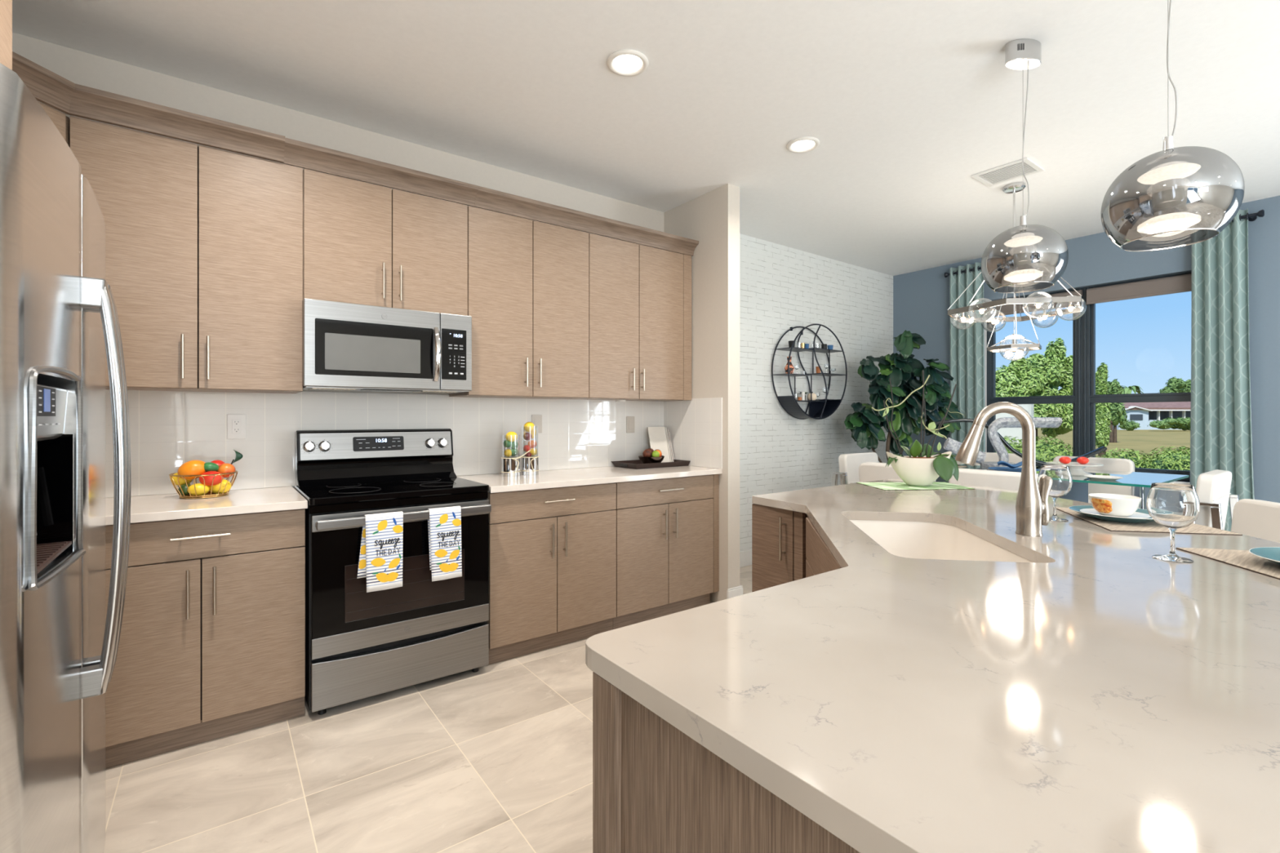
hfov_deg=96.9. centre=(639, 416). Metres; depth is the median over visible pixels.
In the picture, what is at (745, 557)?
baseboard
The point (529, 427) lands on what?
lemon
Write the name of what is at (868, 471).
upholstered chair
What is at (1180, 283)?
roller shade
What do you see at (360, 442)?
print
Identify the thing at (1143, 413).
house
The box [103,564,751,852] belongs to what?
floor
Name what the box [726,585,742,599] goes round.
baseboard
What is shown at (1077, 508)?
plate
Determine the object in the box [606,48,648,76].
recessed light
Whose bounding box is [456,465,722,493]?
countertop
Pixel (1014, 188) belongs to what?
chandelier
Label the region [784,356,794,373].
vase
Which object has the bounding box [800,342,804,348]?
shot glass
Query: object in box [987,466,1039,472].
plate
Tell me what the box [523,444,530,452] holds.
apple
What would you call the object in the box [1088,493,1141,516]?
ceramic bowl
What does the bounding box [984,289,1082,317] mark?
roller shade
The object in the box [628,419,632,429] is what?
receptacle
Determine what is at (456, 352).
print
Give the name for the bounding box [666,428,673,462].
book
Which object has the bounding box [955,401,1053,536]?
faucet
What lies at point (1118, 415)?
slender tree
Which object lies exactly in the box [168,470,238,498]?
wire fruit basket
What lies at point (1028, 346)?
socket
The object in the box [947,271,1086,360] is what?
chandelier
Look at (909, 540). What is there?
sink
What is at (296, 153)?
crown molding
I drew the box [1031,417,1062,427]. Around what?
glass sculpture
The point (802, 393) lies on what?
tumbler
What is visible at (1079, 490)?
dining table
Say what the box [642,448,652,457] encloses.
decorative ball
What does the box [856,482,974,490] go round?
placemat
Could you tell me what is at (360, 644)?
electric range
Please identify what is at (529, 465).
glass jar
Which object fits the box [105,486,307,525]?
countertop
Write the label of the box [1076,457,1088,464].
dragon fruit
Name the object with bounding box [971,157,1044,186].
ceiling vent
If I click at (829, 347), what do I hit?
cup
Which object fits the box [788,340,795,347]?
cup
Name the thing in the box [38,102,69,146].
upper cabinet
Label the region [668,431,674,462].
book
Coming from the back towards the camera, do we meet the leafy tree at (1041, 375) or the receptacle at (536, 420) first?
the leafy tree at (1041, 375)
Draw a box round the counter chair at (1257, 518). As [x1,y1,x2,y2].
[1231,498,1279,542]
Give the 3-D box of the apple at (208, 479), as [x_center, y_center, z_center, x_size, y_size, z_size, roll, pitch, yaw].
[-1.831,0.263,2.424,0.084,0.064,0.067,0,0,-37]
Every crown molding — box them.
[12,51,284,163]
[284,137,698,256]
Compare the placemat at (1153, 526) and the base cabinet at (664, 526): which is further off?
the base cabinet at (664, 526)
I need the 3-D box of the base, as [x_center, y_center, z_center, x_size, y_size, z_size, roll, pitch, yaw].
[1.135,0.243,1.657,0.066,0.200,0.066,0,0,-37]
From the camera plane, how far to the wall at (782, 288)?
4.84 m
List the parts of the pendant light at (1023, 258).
lamp shade, power cord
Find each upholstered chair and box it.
[831,452,878,485]
[849,462,935,484]
[948,468,1039,491]
[975,452,1022,463]
[1053,455,1145,509]
[1192,469,1239,529]
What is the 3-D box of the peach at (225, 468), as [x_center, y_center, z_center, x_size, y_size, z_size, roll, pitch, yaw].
[-1.803,0.206,2.487,0.084,0.122,0.064,0,0,-8]
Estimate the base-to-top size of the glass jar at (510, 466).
0.238 m
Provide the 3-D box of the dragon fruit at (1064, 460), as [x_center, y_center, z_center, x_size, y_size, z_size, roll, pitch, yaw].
[2.545,0.260,3.397,0.055,0.044,0.059,0,0,-37]
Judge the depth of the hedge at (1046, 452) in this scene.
6.93 m
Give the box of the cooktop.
[294,477,488,505]
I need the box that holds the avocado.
[178,484,191,495]
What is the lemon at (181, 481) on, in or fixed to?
in the wire fruit basket
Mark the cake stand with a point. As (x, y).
(1076, 468)
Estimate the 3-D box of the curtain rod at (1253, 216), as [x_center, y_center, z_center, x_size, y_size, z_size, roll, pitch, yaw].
[4.192,-1.400,4.072,0.110,0.051,0.394,0,0,-37]
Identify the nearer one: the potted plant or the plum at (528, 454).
the plum at (528, 454)
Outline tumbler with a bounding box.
[801,391,804,400]
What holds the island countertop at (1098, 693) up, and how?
on the kitchen island
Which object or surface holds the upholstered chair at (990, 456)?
on the floor
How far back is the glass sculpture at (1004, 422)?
3.96 m
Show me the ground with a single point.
(1142, 440)
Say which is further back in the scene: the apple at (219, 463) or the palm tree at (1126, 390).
the palm tree at (1126, 390)
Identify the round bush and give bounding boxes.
[1117,419,1141,431]
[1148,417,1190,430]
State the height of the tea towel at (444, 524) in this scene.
0.322 m
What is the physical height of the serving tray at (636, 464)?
0.036 m
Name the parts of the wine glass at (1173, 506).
stem and foot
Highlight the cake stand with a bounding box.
[1045,462,1103,475]
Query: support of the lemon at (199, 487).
in the wire fruit basket
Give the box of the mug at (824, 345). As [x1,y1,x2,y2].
[821,343,826,348]
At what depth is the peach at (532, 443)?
3.35 m
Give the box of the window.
[983,272,1191,484]
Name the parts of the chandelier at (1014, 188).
stem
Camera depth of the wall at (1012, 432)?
9.07 m
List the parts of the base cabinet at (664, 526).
door, drawer, handle, handle, handle, door, filler panel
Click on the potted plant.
(865, 424)
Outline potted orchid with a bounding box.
[871,369,966,486]
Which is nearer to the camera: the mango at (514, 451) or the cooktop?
the cooktop
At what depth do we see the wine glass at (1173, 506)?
1.34 m
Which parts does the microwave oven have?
black glass, door handle, keypad panel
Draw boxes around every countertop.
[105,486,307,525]
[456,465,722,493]
[585,478,1279,852]
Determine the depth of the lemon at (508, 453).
3.26 m
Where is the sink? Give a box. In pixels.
[849,520,1032,562]
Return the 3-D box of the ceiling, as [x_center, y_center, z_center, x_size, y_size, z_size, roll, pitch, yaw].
[2.369,-1.595,1.004,7.300,0.150,7.980,0,0,-37]
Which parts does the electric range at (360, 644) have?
burner knob, burner knob, control panel, storage drawer, burner knob, burner knob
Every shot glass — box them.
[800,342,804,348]
[804,343,808,348]
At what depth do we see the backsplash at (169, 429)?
2.91 m
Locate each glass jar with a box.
[501,435,529,476]
[520,426,539,475]
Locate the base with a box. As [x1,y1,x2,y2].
[1015,465,1042,536]
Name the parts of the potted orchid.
pot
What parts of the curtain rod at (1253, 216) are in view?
rod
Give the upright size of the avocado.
0.049 m
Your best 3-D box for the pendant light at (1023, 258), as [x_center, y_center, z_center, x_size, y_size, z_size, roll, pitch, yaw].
[1.565,-1.023,2.318,0.296,0.993,0.296,0,0,-37]
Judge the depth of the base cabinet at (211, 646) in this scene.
2.15 m
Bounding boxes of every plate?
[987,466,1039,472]
[1068,505,1155,523]
[1080,508,1150,518]
[1084,475,1123,480]
[1248,546,1279,564]
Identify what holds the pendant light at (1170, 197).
hanging from the ceiling
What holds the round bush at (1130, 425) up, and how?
on the ground
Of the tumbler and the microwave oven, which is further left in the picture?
the microwave oven
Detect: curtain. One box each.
[950,262,985,457]
[1190,208,1254,531]
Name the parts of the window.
sash rail, sash rail, sill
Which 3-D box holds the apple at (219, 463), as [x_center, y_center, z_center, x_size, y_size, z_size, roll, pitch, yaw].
[-1.859,0.225,2.494,0.071,0.071,0.071,0,0,-37]
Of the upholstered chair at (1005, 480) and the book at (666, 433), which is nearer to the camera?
the upholstered chair at (1005, 480)
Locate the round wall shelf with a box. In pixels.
[771,323,847,419]
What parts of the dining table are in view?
glass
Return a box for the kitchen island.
[592,503,860,852]
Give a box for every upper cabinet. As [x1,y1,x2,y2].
[0,0,12,70]
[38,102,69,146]
[69,115,302,393]
[302,168,467,315]
[448,205,589,399]
[573,233,691,401]
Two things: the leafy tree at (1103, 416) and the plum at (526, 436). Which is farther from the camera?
the leafy tree at (1103, 416)
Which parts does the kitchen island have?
panel, door, handle, door, false drawer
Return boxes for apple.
[199,471,223,485]
[211,459,225,466]
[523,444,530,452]
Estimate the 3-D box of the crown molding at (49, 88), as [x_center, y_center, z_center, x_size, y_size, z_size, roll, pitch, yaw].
[-1.934,-1.168,2.141,0.267,0.090,1.023,0,0,37]
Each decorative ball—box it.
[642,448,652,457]
[651,450,659,457]
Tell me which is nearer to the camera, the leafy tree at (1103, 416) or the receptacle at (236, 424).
the receptacle at (236, 424)
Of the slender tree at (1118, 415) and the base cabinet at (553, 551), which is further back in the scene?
the slender tree at (1118, 415)
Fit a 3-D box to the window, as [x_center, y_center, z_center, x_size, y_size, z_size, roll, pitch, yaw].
[3.778,-0.290,4.830,0.190,1.620,1.635,0,0,-37]
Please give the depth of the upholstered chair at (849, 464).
4.42 m
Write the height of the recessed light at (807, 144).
0.012 m
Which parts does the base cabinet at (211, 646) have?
door, handle, handle, drawer, handle, door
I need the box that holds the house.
[1108,401,1191,429]
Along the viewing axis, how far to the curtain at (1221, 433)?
4.05 m
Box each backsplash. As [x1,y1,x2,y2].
[105,389,663,497]
[663,397,722,468]
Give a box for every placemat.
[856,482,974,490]
[1056,506,1242,535]
[1175,547,1279,579]
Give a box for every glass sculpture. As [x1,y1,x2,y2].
[943,437,961,453]
[976,417,1022,466]
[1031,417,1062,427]
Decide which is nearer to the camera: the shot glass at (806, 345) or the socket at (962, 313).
the socket at (962, 313)
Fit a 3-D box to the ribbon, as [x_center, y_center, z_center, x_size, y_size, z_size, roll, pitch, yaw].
[2.712,0.181,4.101,1.096,0.338,0.114,0,0,19]
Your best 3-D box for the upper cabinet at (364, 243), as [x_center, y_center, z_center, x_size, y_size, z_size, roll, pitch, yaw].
[-1.300,-0.825,2.900,0.754,0.596,0.353,0,0,-37]
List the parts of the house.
gable trim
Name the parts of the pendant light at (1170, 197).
power cord, lamp shade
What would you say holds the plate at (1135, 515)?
on the plate at (1077, 508)
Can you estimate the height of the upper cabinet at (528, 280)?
1.008 m
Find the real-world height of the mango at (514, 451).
0.047 m
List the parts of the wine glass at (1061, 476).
stem and foot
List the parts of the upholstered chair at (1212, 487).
arm frame, arm frame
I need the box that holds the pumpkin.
[807,391,816,400]
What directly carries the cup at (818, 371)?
on the round wall shelf
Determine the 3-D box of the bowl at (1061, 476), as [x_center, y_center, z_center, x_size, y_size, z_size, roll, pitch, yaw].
[1.380,0.216,1.888,0.095,0.106,0.095,0,0,-37]
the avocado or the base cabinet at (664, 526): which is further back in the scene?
the base cabinet at (664, 526)
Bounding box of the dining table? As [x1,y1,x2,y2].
[957,461,1188,502]
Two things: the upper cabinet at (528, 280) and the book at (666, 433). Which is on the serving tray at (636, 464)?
the book at (666, 433)
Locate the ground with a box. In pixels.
[1037,427,1190,459]
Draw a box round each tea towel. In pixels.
[356,511,403,592]
[427,506,462,581]
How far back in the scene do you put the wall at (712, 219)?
3.75 m
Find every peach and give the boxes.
[216,449,243,477]
[527,440,537,448]
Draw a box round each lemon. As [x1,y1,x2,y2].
[171,472,192,485]
[186,483,209,495]
[208,479,231,493]
[504,448,511,457]
[505,431,517,441]
[524,422,534,432]
[528,448,537,455]
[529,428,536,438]
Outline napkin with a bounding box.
[997,461,1022,468]
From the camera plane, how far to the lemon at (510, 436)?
3.27 m
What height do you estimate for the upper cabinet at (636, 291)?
1.008 m
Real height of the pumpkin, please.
0.082 m
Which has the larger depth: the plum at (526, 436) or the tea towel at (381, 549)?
the plum at (526, 436)
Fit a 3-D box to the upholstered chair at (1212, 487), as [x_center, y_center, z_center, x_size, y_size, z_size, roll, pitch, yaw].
[2.922,0.767,3.142,0.552,0.956,0.590,0,0,-37]
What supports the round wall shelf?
attached to the wall at (782, 288)
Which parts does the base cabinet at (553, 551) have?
door, drawer, handle, handle, handle, door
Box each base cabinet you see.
[105,508,305,768]
[487,482,616,665]
[613,474,719,629]
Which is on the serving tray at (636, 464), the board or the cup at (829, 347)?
the board
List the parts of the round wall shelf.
curved floor panel, curved floor panel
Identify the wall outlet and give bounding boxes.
[226,413,245,439]
[531,414,542,433]
[626,416,635,432]
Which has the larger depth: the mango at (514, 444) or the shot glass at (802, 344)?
the shot glass at (802, 344)
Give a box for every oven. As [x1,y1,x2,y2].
[302,297,471,393]
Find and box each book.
[665,427,671,462]
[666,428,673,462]
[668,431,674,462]
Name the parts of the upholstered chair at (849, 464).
arm frame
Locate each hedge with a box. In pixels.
[995,435,1072,462]
[1095,445,1190,471]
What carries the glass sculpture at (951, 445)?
on the dining table
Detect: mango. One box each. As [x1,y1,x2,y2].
[177,460,205,479]
[204,462,218,471]
[502,440,511,447]
[510,440,518,448]
[510,448,518,456]
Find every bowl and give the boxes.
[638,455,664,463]
[1037,464,1072,497]
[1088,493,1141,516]
[1146,482,1199,528]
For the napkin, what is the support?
on the plate at (997, 468)
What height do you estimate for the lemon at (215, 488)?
0.064 m
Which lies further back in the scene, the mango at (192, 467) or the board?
the board
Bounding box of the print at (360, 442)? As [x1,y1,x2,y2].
[355,438,399,448]
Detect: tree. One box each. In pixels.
[995,337,1072,441]
[1095,362,1111,457]
[1105,378,1127,442]
[1118,385,1143,394]
[1158,377,1191,392]
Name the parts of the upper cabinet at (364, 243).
door, handle, handle, door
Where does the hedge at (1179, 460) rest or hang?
on the ground
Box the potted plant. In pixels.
[844,329,963,462]
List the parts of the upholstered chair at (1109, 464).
arm frame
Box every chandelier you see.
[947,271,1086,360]
[1002,182,1026,227]
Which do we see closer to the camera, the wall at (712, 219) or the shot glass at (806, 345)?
the wall at (712, 219)
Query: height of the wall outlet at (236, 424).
0.116 m
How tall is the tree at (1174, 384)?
6.698 m
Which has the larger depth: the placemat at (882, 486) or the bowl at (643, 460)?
the bowl at (643, 460)
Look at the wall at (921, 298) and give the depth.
4.42 m
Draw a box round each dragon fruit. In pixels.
[1058,456,1071,463]
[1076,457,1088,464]
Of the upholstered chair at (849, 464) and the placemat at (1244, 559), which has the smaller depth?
the placemat at (1244, 559)
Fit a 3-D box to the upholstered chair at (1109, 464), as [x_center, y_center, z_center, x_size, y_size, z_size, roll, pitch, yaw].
[3.100,0.767,3.966,0.590,0.956,0.552,0,0,-37]
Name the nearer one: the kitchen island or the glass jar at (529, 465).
the kitchen island
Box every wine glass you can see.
[1037,464,1072,521]
[1146,482,1199,562]
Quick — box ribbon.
[934,418,1106,465]
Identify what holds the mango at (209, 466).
on the apple at (208, 479)
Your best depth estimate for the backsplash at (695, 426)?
3.92 m
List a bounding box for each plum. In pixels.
[523,432,532,440]
[524,452,531,457]
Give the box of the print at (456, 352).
[448,344,464,374]
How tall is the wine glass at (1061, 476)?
0.179 m
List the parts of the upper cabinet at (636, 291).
door, handle, handle, door, filler panel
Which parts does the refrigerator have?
freezer door, dispenser panel, door handle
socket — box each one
[955,312,964,318]
[990,293,1035,350]
[1043,310,1050,316]
[1068,302,1079,307]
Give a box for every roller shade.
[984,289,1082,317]
[1086,273,1191,304]
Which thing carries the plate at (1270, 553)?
on the placemat at (1244, 559)
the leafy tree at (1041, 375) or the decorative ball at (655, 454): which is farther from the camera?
the leafy tree at (1041, 375)
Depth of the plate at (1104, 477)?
3.11 m
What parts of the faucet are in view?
spout, lever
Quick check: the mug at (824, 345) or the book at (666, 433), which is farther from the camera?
the mug at (824, 345)
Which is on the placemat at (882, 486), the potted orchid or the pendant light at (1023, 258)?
the potted orchid
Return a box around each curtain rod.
[943,266,981,277]
[1240,209,1264,221]
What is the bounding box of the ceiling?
[12,0,1279,275]
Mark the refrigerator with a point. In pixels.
(59, 317)
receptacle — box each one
[231,419,240,434]
[534,418,539,429]
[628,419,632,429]
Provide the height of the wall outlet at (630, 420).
0.116 m
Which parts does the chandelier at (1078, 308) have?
glass globe, glass globe, glass globe, glass globe, glass globe, bulb, glass globe, bulb, glass globe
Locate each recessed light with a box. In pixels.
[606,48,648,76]
[786,136,819,153]
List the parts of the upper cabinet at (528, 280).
door, handle, handle, door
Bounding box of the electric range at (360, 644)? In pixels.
[294,428,491,715]
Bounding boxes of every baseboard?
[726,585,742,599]
[739,549,751,567]
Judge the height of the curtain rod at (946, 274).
0.051 m
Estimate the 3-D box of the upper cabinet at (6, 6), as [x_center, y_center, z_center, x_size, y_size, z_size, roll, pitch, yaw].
[-1.603,-0.869,0.913,0.617,0.508,0.980,0,0,-37]
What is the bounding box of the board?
[647,426,670,462]
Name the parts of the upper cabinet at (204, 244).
door, handle, handle, door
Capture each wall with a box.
[12,32,893,551]
[663,183,739,602]
[893,195,1279,509]
[995,404,1033,445]
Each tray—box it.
[610,459,689,469]
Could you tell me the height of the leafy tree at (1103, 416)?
2.285 m
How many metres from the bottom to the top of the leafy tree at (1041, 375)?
2.823 m
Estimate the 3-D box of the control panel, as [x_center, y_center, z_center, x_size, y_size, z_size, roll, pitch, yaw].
[-1.063,-0.015,1.019,0.006,0.060,0.214,0,0,-37]
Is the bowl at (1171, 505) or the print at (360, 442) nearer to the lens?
the bowl at (1171, 505)
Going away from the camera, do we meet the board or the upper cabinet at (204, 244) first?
the upper cabinet at (204, 244)
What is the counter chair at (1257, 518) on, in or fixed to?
on the floor
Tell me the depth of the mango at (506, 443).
3.27 m
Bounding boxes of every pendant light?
[981,39,1068,293]
[1100,0,1244,251]
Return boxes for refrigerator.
[0,62,131,852]
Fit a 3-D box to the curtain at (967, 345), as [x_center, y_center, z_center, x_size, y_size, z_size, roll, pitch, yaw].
[3.132,-0.115,5.448,0.089,2.680,0.311,0,0,-37]
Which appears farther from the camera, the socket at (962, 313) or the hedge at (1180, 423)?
the hedge at (1180, 423)
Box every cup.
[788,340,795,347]
[815,366,820,373]
[826,345,833,349]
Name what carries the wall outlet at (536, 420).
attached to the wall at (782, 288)

